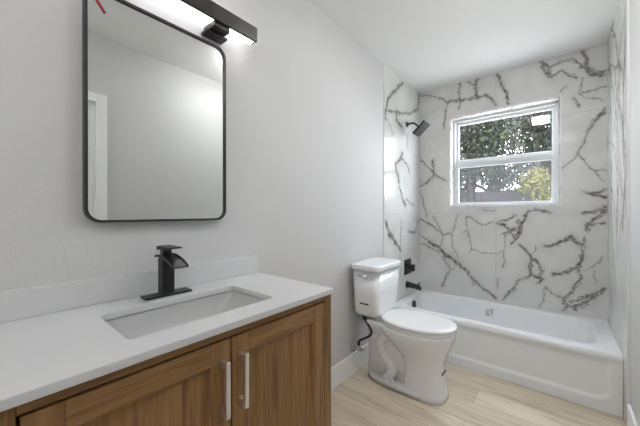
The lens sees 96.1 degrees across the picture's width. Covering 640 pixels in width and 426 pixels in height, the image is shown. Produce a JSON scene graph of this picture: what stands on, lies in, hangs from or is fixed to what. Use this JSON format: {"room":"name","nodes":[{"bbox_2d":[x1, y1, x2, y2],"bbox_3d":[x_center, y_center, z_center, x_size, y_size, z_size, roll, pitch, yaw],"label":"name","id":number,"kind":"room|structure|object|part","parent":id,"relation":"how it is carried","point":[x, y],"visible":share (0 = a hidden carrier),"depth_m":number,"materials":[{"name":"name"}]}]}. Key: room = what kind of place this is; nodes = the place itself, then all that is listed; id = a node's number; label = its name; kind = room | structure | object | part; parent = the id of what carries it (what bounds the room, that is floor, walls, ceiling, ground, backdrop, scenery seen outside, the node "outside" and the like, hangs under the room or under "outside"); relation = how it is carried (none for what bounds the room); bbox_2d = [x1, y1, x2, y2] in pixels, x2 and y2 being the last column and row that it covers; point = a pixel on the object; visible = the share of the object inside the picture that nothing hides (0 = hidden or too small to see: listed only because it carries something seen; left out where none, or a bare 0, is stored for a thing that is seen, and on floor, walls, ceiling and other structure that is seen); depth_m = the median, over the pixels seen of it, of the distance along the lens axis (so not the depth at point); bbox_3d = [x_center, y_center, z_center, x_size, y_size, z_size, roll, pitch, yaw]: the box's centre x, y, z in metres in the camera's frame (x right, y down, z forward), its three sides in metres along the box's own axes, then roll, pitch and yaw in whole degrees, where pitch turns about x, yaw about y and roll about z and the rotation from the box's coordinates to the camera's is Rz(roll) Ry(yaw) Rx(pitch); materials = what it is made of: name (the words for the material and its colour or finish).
{"room":"bathroom","nodes":[
{"label":"bathroom","id":0,"kind":"room"},
{"bbox_2d":[0,0,419,366],"bbox_3d":[-0.433,-0.054,1.376,0.128,2.440,5.010,0,0,40],"label":"wall","id":1,"kind":"structure","parent":0,"point":[323,159],"depth_m":1.45,"materials":[{"name":"grey paint"}]},
{"bbox_2d":[0,255,257,322],"bbox_3d":[-0.598,0.251,1.075,0.020,0.082,0.894,0,0,40],"label":"backsplash","id":2,"kind":"structure","parent":1,"relation":"attached to","point":[15,304],"depth_m":0.93,"materials":[{"name":"white stone"}]},
{"bbox_2d":[82,0,225,222],"bbox_3d":[-0.582,-0.344,1.087,0.029,0.750,0.491,0,0,40],"label":"mirror","id":3,"kind":"object","parent":1,"relation":"attached to","point":[154,89],"depth_m":1.03,"materials":[{"name":"black mirror"}]},
{"bbox_3d":[-0.707,-0.667,0.924,0.002,0.041,0.032,0,0,40],"label":"tape strip","id":4,"kind":"part","parent":3,"relation":"part of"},
{"bbox_2d":[168,0,256,44],"bbox_3d":[-0.554,-0.795,1.065,0.099,0.095,0.720,0,0,40],"label":"vanity light","id":5,"kind":"object","parent":1,"relation":"attached to","point":[222,22],"visible":1,"depth_m":1.19,"materials":[{"name":"black metal"}]},
{"bbox_2d":[331,342,368,390],"bbox_3d":[0.123,1.090,1.942,0.014,0.150,1.353,0,0,40],"label":"baseboard","id":6,"kind":"structure","parent":1,"relation":"attached to","point":[341,371],"depth_m":2.02,"materials":[{"name":"white paint"}]},
{"bbox_2d":[351,315,371,352],"bbox_3d":[0.306,0.861,2.035,0.176,0.288,0.065,0,0,40],"label":"supply valve","id":7,"kind":"object","parent":1,"relation":"attached to","point":[353,346],"visible":0.97,"depth_m":2.03,"materials":[{"name":"silver metal"}]},
{"bbox_3d":[0.809,-0.057,2.766,0.001,2.440,0.805,0,0,40],"label":"panel","id":8,"kind":"part","parent":1,"relation":"part of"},
{"bbox_2d":[404,258,414,274],"bbox_3d":[0.884,0.525,2.799,0.070,0.145,0.150,0,0,40],"label":"shower valve","id":9,"kind":"object","parent":1,"relation":"attached to","point":[408,267],"visible":1,"depth_m":2.78,"materials":[{"name":"black metal"}]},
{"bbox_3d":[0.861,0.525,2.818,0.010,0.145,0.150,0,0,40],"label":"wall plate","id":10,"kind":"part","parent":9,"relation":"part of","materials":[{"name":"black metal"}]},
{"bbox_3d":[0.887,0.531,2.796,0.060,0.064,0.050,0,0,40],"label":"lever","id":11,"kind":"part","parent":9,"relation":"part of","materials":[{"name":"black metal"}]},
{"bbox_2d":[406,281,421,290],"bbox_3d":[0.904,0.701,2.770,0.138,0.076,0.066,0,0,40],"label":"tub spout","id":12,"kind":"object","parent":1,"relation":"attached to","point":[408,284],"visible":1,"depth_m":2.75,"materials":[{"name":"black metal"}]},
{"bbox_2d":[406,120,429,136],"bbox_3d":[0.922,-0.816,2.738,0.209,0.156,0.150,0,0,40],"label":"shower","id":13,"kind":"object","parent":1,"relation":"attached to","point":[424,125],"visible":1,"depth_m":2.71,"materials":[{"name":"black metal"}]},
{"bbox_2d":[308,0,618,92],"bbox_3d":[0.164,-1.324,0.876,1.686,0.100,5.010,0,0,40],"label":"ceiling","id":14,"kind":"structure","parent":0,"point":[430,45],"depth_m":2.01,"materials":[{"name":"white paint"}]},
{"bbox_2d":[331,362,625,425],"bbox_3d":[0.133,1.216,0.836,1.686,0.100,4.900,0,0,40],"label":"floor","id":15,"kind":"structure","parent":0,"point":[475,398],"depth_m":1.73,"materials":[{"name":"brown wood"}]},
{"bbox_2d":[0,294,330,425],"bbox_3d":[-0.403,0.739,0.917,0.498,0.855,0.884,0,0,40],"label":"vanity cabinet","id":16,"kind":"object","parent":15,"relation":"on","point":[273,370],"visible":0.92,"depth_m":0.76,"materials":[{"name":"brown wood"}]},
{"bbox_3d":[-0.373,0.689,0.630,0.017,0.701,0.394,0,0,40],"label":"door","id":17,"kind":"part","parent":16,"relation":"part of","materials":[{"name":"brown wood"}]},
{"bbox_3d":[-0.375,0.689,0.631,0.012,0.589,0.282,0,0,40],"label":"panel","id":18,"kind":"part","parent":16,"relation":"part of","materials":[{"name":"brown wood"}]},
{"bbox_2d":[0,255,333,411],"bbox_3d":[-0.418,0.261,0.925,0.486,0.102,0.894,0,0,40],"label":"countertop","id":19,"kind":"structure","parent":16,"relation":"on","point":[54,338],"depth_m":0.78,"materials":[{"name":"white stone"}]},
{"bbox_2d":[140,245,191,300],"bbox_3d":[-0.516,0.204,1.004,0.143,0.174,0.156,0,0,40],"label":"faucet","id":20,"kind":"object","parent":19,"relation":"on","point":[168,261],"visible":1,"depth_m":1.01,"materials":[{"name":"black metal"}]},
{"bbox_3d":[-0.546,0.288,1.029,0.054,0.007,0.156,0,0,40],"label":"plate","id":21,"kind":"part","parent":20,"relation":"part of","materials":[{"name":"black metal"}]},
{"bbox_3d":[-0.530,0.135,1.011,0.105,0.036,0.045,0,0,40],"label":"handle","id":22,"kind":"part","parent":20,"relation":"part of","materials":[{"name":"black metal"}]},
{"bbox_3d":[-0.518,0.165,1.001,0.143,0.038,0.054,0,0,40],"label":"spout","id":23,"kind":"part","parent":20,"relation":"part of","materials":[{"name":"black metal"}]},
{"bbox_2d":[105,290,263,339],"bbox_3d":[-0.395,0.356,0.908,0.293,0.088,0.478,0,0,40],"label":"sink","id":24,"kind":"object","parent":19,"relation":"in","point":[136,325],"visible":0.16,"depth_m":0.98,"materials":[{"name":"white ceramic"}]},
{"bbox_3d":[-0.245,0.455,0.744,0.034,0.147,0.015,0,0,40],"label":"handle","id":25,"kind":"part","parent":16,"relation":"part of","materials":[{"name":"silver metal"}]},
{"bbox_3d":[-0.209,0.455,0.788,0.034,0.147,0.015,0,0,40],"label":"handle","id":26,"kind":"part","parent":16,"relation":"part of","materials":[{"name":"silver metal"}]},
{"bbox_3d":[-0.117,0.688,0.937,0.017,0.701,0.398,0,0,40],"label":"door","id":27,"kind":"part","parent":16,"relation":"part of","materials":[{"name":"brown wood"}]},
{"bbox_3d":[-0.118,0.688,0.938,0.012,0.589,0.286,0,0,40],"label":"panel","id":28,"kind":"part","parent":16,"relation":"part of","materials":[{"name":"brown wood"}]},
{"bbox_2d":[351,257,456,405],"bbox_3d":[0.575,0.758,1.956,0.656,0.811,0.400,0,0,40],"label":"toilet","id":29,"kind":"object","parent":15,"relation":"on","point":[409,349],"visible":1,"depth_m":1.89,"materials":[{"name":"white ceramic"}]},
{"bbox_3d":[0.414,0.554,2.097,0.212,0.322,0.368,0,0,40],"label":"tank","id":30,"kind":"part","parent":29,"relation":"part of","materials":[{"name":"white ceramic"}]},
{"bbox_3d":[0.415,0.373,2.096,0.232,0.041,0.388,0,0,40],"label":"tank lid","id":31,"kind":"part","parent":29,"relation":"part of","materials":[{"name":"white ceramic"}]},
{"bbox_3d":[0.634,0.955,1.915,0.504,0.417,0.370,0,0,40],"label":"bowl","id":32,"kind":"part","parent":29,"relation":"part of","materials":[{"name":"white ceramic"}]},
{"bbox_3d":[0.645,0.710,1.905,0.482,0.026,0.370,0,0,40],"label":"lid","id":33,"kind":"part","parent":29,"relation":"part of","materials":[{"name":"white plastic"}]},
{"bbox_3d":[0.648,0.736,1.903,0.472,0.020,0.366,0,0,40],"label":"seat","id":34,"kind":"part","parent":29,"relation":"part of","materials":[{"name":"white plastic"}]},
{"bbox_2d":[394,289,623,417],"bbox_3d":[1.387,0.986,2.344,1.423,0.350,0.713,0,0,40],"label":"bathtub","id":35,"kind":"object","parent":15,"relation":"on","point":[573,358],"visible":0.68,"depth_m":1.99,"materials":[{"name":"white ceramic"}]},
{"bbox_2d":[396,289,622,356],"bbox_3d":[1.389,0.957,2.346,1.423,0.292,0.708,0,0,40],"label":"basin","id":36,"kind":"object","parent":35,"relation":"in","point":[485,328],"depth_m":2.18,"materials":[{"name":"white ceramic"}]},
{"bbox_2d":[420,43,607,320],"bbox_3d":[1.693,-0.058,2.709,1.446,2.440,0.240,0,0,40],"label":"wall","id":37,"kind":"structure","parent":0,"point":[550,258],"depth_m":2.46,"materials":[{"name":"white stone"}]},
{"bbox_2d":[449,95,560,206],"bbox_3d":[1.683,-0.506,2.676,0.849,0.885,0.178,0,0,40],"label":"trim","id":38,"kind":"structure","parent":37,"relation":"attached to","point":[554,99],"depth_m":2.67,"materials":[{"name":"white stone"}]},
{"bbox_2d":[453,101,558,205],"bbox_3d":[1.710,-0.506,2.707,0.836,0.872,0.076,0,0,40],"label":"window","id":39,"kind":"structure","parent":37,"relation":"in","point":[553,155],"depth_m":2.64,"materials":[{"name":"white plastic"}]},
{"bbox_3d":[1.718,-0.707,2.718,0.792,0.427,0.028,0,0,40],"label":"sash","id":40,"kind":"part","parent":39,"relation":"part of","materials":[{"name":"white plastic"}]},
{"bbox_3d":[1.700,-0.296,2.696,0.792,0.428,0.026,0,0,40],"label":"sash","id":41,"kind":"part","parent":39,"relation":"part of","materials":[{"name":"white plastic"}]},
{"bbox_2d":[607,0,639,425],"bbox_3d":[0.762,-0.055,0.380,0.132,2.440,5.010,0,0,40],"label":"wall","id":42,"kind":"structure","parent":0,"point":[623,45],"depth_m":1.57,"materials":[{"name":"grey paint"}]},
{"bbox_3d":[1.905,-0.058,1.852,0.001,2.440,0.805,0,0,40],"label":"panel","id":43,"kind":"part","parent":42,"relation":"part of","materials":[{"name":"white stone"}]},
{"bbox_2d":[627,404,637,425],"bbox_3d":[1.127,1.089,0.912,0.014,0.150,1.599,0,0,40],"label":"baseboard","id":44,"kind":"structure","parent":42,"relation":"attached to","point":[631,420],"depth_m":1.46,"materials":[{"name":"white paint"}]},
{"label":"outside","id":45,"kind":"structure","parent":0,"visible":0},
{"bbox_3d":[8.623,1.393,10.585,30.000,0.100,20.690,0,0,40],"label":"ground","id":46,"kind":"structure","parent":45,"visible":0},
{"bbox_2d":[459,116,525,202],"bbox_3d":[3.260,-0.864,6.373,2.284,4.448,1.145,0,0,44],"label":"leafy tree","id":47,"kind":"object","parent":46,"relation":"on","point":[488,135],"visible":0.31,"depth_m":6.00,"materials":[{"name":"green plant"}]},
{"bbox_2d":[459,189,544,202],"bbox_3d":[4.950,0.342,7.885,7.818,1.980,0.060,0,0,40],"label":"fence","id":48,"kind":"object","parent":46,"relation":"on","point":[503,195],"visible":0.02,"depth_m":7.83,"materials":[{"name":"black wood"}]},
{"bbox_2d":[461,116,544,190],"bbox_3d":[6.157,-1.634,9.847,5.585,5.984,2.257,0,0,40],"label":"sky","id":49,"kind":"structure","parent":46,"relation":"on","point":[516,166],"depth_m":9.52,"materials":[{"name":"white"}]},
{"bbox_2d":[506,110,551,199],"bbox_3d":[5.163,-0.916,6.329,2.060,4.546,1.346,0,0,40],"label":"leafy tree","id":50,"kind":"object","parent":46,"relation":"on","point":[537,129],"visible":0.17,"depth_m":6.37,"materials":[{"name":"green plant"}]},
{"bbox_2d":[517,166,551,200],"bbox_3d":[3.640,0.281,4.789,0.591,2.150,0.443,0,0,40],"label":"bush","id":51,"kind":"object","parent":46,"relation":"on","point":[535,184],"visible":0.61,"depth_m":4.77,"materials":[{"name":"yellow plant"}]}
]}

